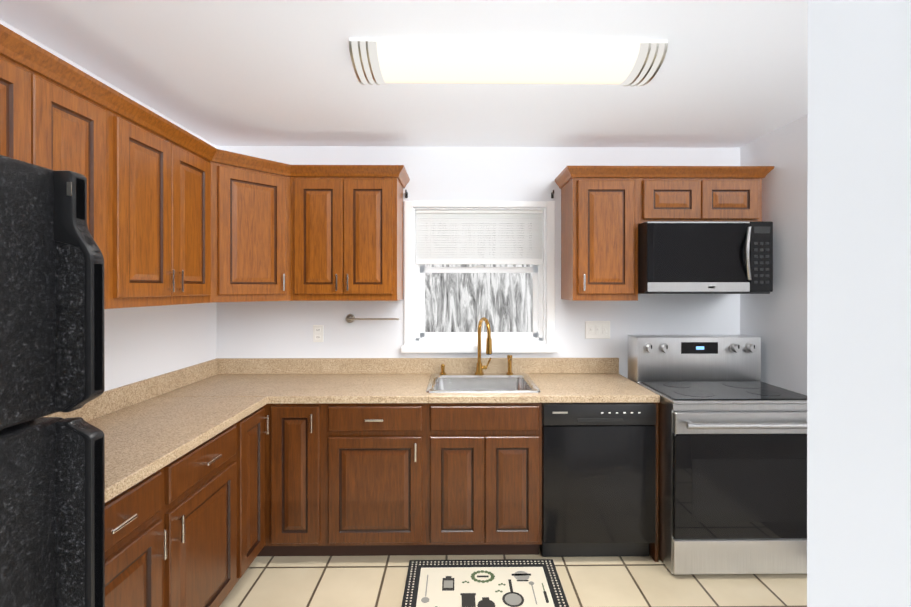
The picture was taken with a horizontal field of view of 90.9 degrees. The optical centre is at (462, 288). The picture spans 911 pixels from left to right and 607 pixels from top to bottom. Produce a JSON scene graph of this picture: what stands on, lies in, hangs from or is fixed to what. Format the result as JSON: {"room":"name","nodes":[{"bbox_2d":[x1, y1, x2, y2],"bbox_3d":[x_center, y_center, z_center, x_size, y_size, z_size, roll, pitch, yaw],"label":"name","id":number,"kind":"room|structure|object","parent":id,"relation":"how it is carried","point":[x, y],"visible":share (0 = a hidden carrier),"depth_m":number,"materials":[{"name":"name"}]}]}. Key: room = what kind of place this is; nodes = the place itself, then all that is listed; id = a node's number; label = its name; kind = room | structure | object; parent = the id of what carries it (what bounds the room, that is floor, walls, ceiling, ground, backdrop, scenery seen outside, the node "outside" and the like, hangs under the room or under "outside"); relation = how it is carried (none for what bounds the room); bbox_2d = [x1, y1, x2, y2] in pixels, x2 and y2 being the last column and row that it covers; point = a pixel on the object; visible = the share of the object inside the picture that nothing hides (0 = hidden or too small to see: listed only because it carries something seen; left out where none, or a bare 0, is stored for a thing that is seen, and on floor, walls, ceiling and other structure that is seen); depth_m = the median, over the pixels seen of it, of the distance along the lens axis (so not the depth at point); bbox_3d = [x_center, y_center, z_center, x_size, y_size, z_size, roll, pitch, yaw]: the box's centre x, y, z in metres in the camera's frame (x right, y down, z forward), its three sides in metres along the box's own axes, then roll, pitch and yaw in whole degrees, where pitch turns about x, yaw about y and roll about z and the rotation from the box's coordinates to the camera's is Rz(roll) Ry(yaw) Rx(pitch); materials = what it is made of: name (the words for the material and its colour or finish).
{"room":"kitchen","nodes":[
{"label":"kitchen","id":0,"kind":"room"},
{"bbox_2d":[0,19,215,390],"bbox_3d":[-1.702,0.269,0.812,0.150,2.440,4.700,0,0,-1],"label":"wall","id":1,"kind":"structure","parent":0,"point":[143,343],"depth_m":2.37,"materials":[{"name":"white paint"}]},
{"bbox_2d":[0,24,119,308],"bbox_3d":[-1.467,-0.326,1.362,0.327,0.808,0.625,0,0,-1],"label":"upper cabinet","id":2,"kind":"object","parent":1,"relation":"attached to","point":[54,115],"depth_m":1.49,"materials":[{"name":"brown wood"}]},
{"bbox_2d":[120,93,215,307],"bbox_3d":[-1.475,-0.327,2.024,0.327,0.808,0.700,0,0,-1],"label":"upper cabinet","id":3,"kind":"object","parent":1,"relation":"attached to","point":[176,215],"depth_m":1.97,"materials":[{"name":"brown wood"}]},
{"bbox_2d":[216,149,291,301],"bbox_3d":[-1.342,-0.328,2.695,0.607,0.808,0.638,0,0,-1],"label":"upper cabinet","id":4,"kind":"object","parent":1,"relation":"attached to","point":[254,194],"depth_m":2.52,"materials":[{"name":"brown wood"}]},
{"bbox_2d":[0,0,807,147],"bbox_3d":[0.143,-1.001,0.831,3.841,0.100,4.700,0,0,-1],"label":"ceiling","id":5,"kind":"structure","parent":0,"point":[731,73],"depth_m":1.96,"materials":[{"name":"white paint"}]},
{"bbox_2d":[349,38,667,85],"bbox_3d":[0.176,-0.909,1.861,1.220,0.087,0.299,0,0,-1],"label":"ceiling light","id":6,"kind":"object","parent":5,"relation":"attached to","point":[377,61],"visible":0.98,"depth_m":1.76,"materials":[{"name":"white plastic"}]},
{"bbox_2d":[216,146,739,377],"bbox_3d":[0.118,0.265,3.113,3.541,2.440,0.160,0,0,-1],"label":"wall","id":7,"kind":"structure","parent":0,"point":[270,329],"depth_m":3.03,"materials":[{"name":"white paint"}]},
{"bbox_2d":[313,325,323,341],"bbox_3d":[-0.969,0.305,3.014,0.070,0.115,0.009,0,0,-1],"label":"electrical outlet","id":8,"kind":"object","parent":7,"relation":"attached to","point":[318,333],"visible":1,"depth_m":3.01,"materials":[{"name":"white plastic"}]},
{"bbox_2d":[292,165,403,300],"bbox_3d":[-0.718,-0.328,2.856,0.641,0.808,0.328,0,0,-1],"label":"upper cabinet","id":9,"kind":"object","parent":7,"relation":"attached to","point":[347,220],"depth_m":2.70,"materials":[{"name":"brown wood"}]},
{"bbox_2d":[346,314,398,322],"bbox_3d":[-0.599,0.205,2.984,0.368,0.060,0.077,0,0,-1],"label":"towel rail","id":10,"kind":"object","parent":7,"relation":"attached to","point":[350,318],"visible":1,"depth_m":2.95,"materials":[{"name":"silver metal"}]},
{"bbox_2d":[405,190,553,197],"bbox_3d":[0.117,-0.630,3.008,1.000,0.048,0.043,0,0,-1],"label":"curtain bracket","id":11,"kind":"object","parent":7,"relation":"attached to","point":[406,194],"visible":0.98,"depth_m":3.01,"materials":[{"name":"black plastic"}]},
{"bbox_2d":[401,201,557,352],"bbox_3d":[0.116,-0.078,3.077,1.046,1.017,0.190,0,0,-1],"label":"window","id":12,"kind":"structure","parent":7,"relation":"in","point":[535,336],"depth_m":3.03,"materials":[{"name":"white"}]},
{"bbox_2d":[416,210,542,285],"bbox_3d":[0.116,-0.273,3.065,0.864,0.516,0.039,0,0,-1],"label":"window blinds","id":13,"kind":"object","parent":12,"relation":"attached to","point":[430,255],"visible":0.98,"depth_m":3.07,"materials":[{"name":"white"}]},
{"bbox_2d":[585,321,609,338],"bbox_3d":[0.916,0.282,3.033,0.170,0.119,0.014,0,0,-1],"label":"switch plate","id":14,"kind":"object","parent":7,"relation":"attached to","point":[597,329],"visible":1,"depth_m":3.03,"materials":[{"name":"white plastic"}]},
{"bbox_2d":[555,166,774,300],"bbox_3d":[1.249,-0.328,2.862,1.250,0.808,0.360,0,0,-1],"label":"upper cabinet","id":15,"kind":"object","parent":7,"relation":"attached to","point":[606,211],"visible":1,"depth_m":2.72,"materials":[{"name":"brown wood"}]},
{"bbox_2d":[638,221,772,293],"bbox_3d":[1.454,-0.179,2.818,0.746,0.426,0.454,0,0,-1],"label":"microwave","id":16,"kind":"object","parent":15,"relation":"attached to","point":[704,257],"visible":1,"depth_m":2.63,"materials":[{"name":"black plastic"}]},
{"bbox_2d":[219,548,806,606],"bbox_3d":[0.143,1.539,0.835,3.841,0.100,4.700,0,0,-1],"label":"floor","id":17,"kind":"structure","parent":0,"point":[380,581],"depth_m":2.25,"materials":[{"name":"tile"}]},
{"bbox_2d":[0,155,104,606],"bbox_3d":[-1.210,0.612,0.656,0.770,1.755,0.766,0,0,-1],"label":"refrigerator","id":18,"kind":"object","parent":17,"relation":"on","point":[52,511],"visible":1,"depth_m":0.99,"materials":[{"name":"black plastic"}]},
{"bbox_2d":[105,462,172,606],"bbox_3d":[-1.332,1.054,1.328,0.598,0.868,0.480,0,0,-1],"label":"base cabinet","id":19,"kind":"object","parent":17,"relation":"on","point":[139,520],"depth_m":1.45,"materials":[{"name":"brown wood"}]},
{"bbox_2d":[44,374,271,502],"bbox_3d":[-1.320,0.545,1.732,0.630,0.144,1.290,0,0,-1],"label":"countertop","id":20,"kind":"structure","parent":19,"relation":"on","point":[149,426],"depth_m":2.00,"materials":[{"name":"laminate"}]},
{"bbox_2d":[173,418,244,606],"bbox_3d":[-1.337,1.053,1.828,0.598,0.868,0.520,0,0,-1],"label":"base cabinet","id":21,"kind":"object","parent":17,"relation":"on","point":[207,523],"depth_m":1.85,"materials":[{"name":"brown wood"}]},
{"bbox_2d":[245,404,268,570],"bbox_3d":[-1.342,1.053,2.230,0.598,0.868,0.285,0,0,-1],"label":"base cabinet","id":22,"kind":"object","parent":17,"relation":"on","point":[256,423],"depth_m":2.29,"materials":[{"name":"brown wood"}]},
{"bbox_2d":[269,404,324,555],"bbox_3d":[-0.907,1.052,2.706,0.322,0.868,0.628,0,0,-1],"label":"base cabinet","id":23,"kind":"object","parent":17,"relation":"on","point":[296,431],"depth_m":2.39,"materials":[{"name":"brown wood"}]},
{"bbox_2d":[165,358,659,403],"bbox_3d":[-0.293,0.543,2.707,2.706,0.144,0.638,0,0,-1],"label":"countertop","id":24,"kind":"structure","parent":23,"relation":"on","point":[294,380],"depth_m":2.83,"materials":[{"name":"laminate"}]},
{"bbox_2d":[440,317,512,374],"bbox_3d":[0.093,0.377,2.879,0.484,0.381,0.211,0,0,-1],"label":"faucet","id":25,"kind":"object","parent":24,"relation":"on","point":[479,368],"visible":1,"depth_m":2.94,"materials":[{"name":"gold metal"}]},
{"bbox_2d":[426,373,540,392],"bbox_3d":[0.115,0.647,2.733,0.640,0.158,0.530,0,0,-1],"label":"sink","id":26,"kind":"object","parent":24,"relation":"in","point":[484,383],"visible":0.38,"depth_m":2.90,"materials":[{"name":"metal"}]},
{"bbox_2d":[325,403,432,555],"bbox_3d":[-0.473,1.052,2.711,0.546,0.868,0.628,0,0,-1],"label":"base cabinet","id":27,"kind":"object","parent":17,"relation":"on","point":[377,454],"depth_m":2.40,"materials":[{"name":"brown wood"}]},
{"bbox_2d":[401,559,568,606],"bbox_3d":[0.105,1.481,2.214,0.780,0.008,0.460,0,0,-1],"label":"rug","id":28,"kind":"object","parent":17,"relation":"on","point":[492,583],"visible":1,"depth_m":2.24,"materials":[{"name":"white fabric"}]},
{"bbox_2d":[429,403,541,554],"bbox_3d":[0.114,1.136,2.718,0.628,0.700,0.628,0,0,-1],"label":"base cabinet","id":29,"kind":"object","parent":17,"relation":"on","point":[485,459],"depth_m":2.41,"materials":[{"name":"brown wood"}]},
{"bbox_2d":[539,403,655,556],"bbox_3d":[0.735,1.054,2.717,0.606,0.864,0.628,0,0,-1],"label":"dishwasher","id":30,"kind":"object","parent":17,"relation":"on","point":[598,479],"visible":0.85,"depth_m":2.41,"materials":[{"name":"black plastic"}]},
{"bbox_2d":[628,335,806,574],"bbox_3d":[1.454,0.894,2.562,0.769,1.185,0.692,0,0,-1],"label":"range","id":31,"kind":"object","parent":17,"relation":"on","point":[732,463],"visible":0.81,"depth_m":2.29,"materials":[{"name":"silver metal"}]},
{"bbox_2d":[740,114,807,395],"bbox_3d":[1.989,0.269,0.853,0.150,2.440,4.700,0,0,-1],"label":"wall","id":32,"kind":"structure","parent":0,"point":[775,320],"depth_m":2.64,"materials":[{"name":"white paint"}]},
{"bbox_2d":[807,0,910,606],"bbox_3d":[1.240,0.269,0.805,1.348,2.440,0.120,0,0,-1],"label":"wall","id":33,"kind":"structure","parent":0,"point":[859,331],"depth_m":0.74,"materials":[{"name":"white paint"}]},
{"label":"outside","id":34,"kind":"structure","parent":0,"visible":0},
{"bbox_2d":[425,223,531,331],"bbox_3d":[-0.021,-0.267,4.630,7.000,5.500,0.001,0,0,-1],"label":"window pane","id":35,"kind":"structure","parent":34,"point":[500,301],"depth_m":4.63,"materials":[{"name":"glass"}]}
]}

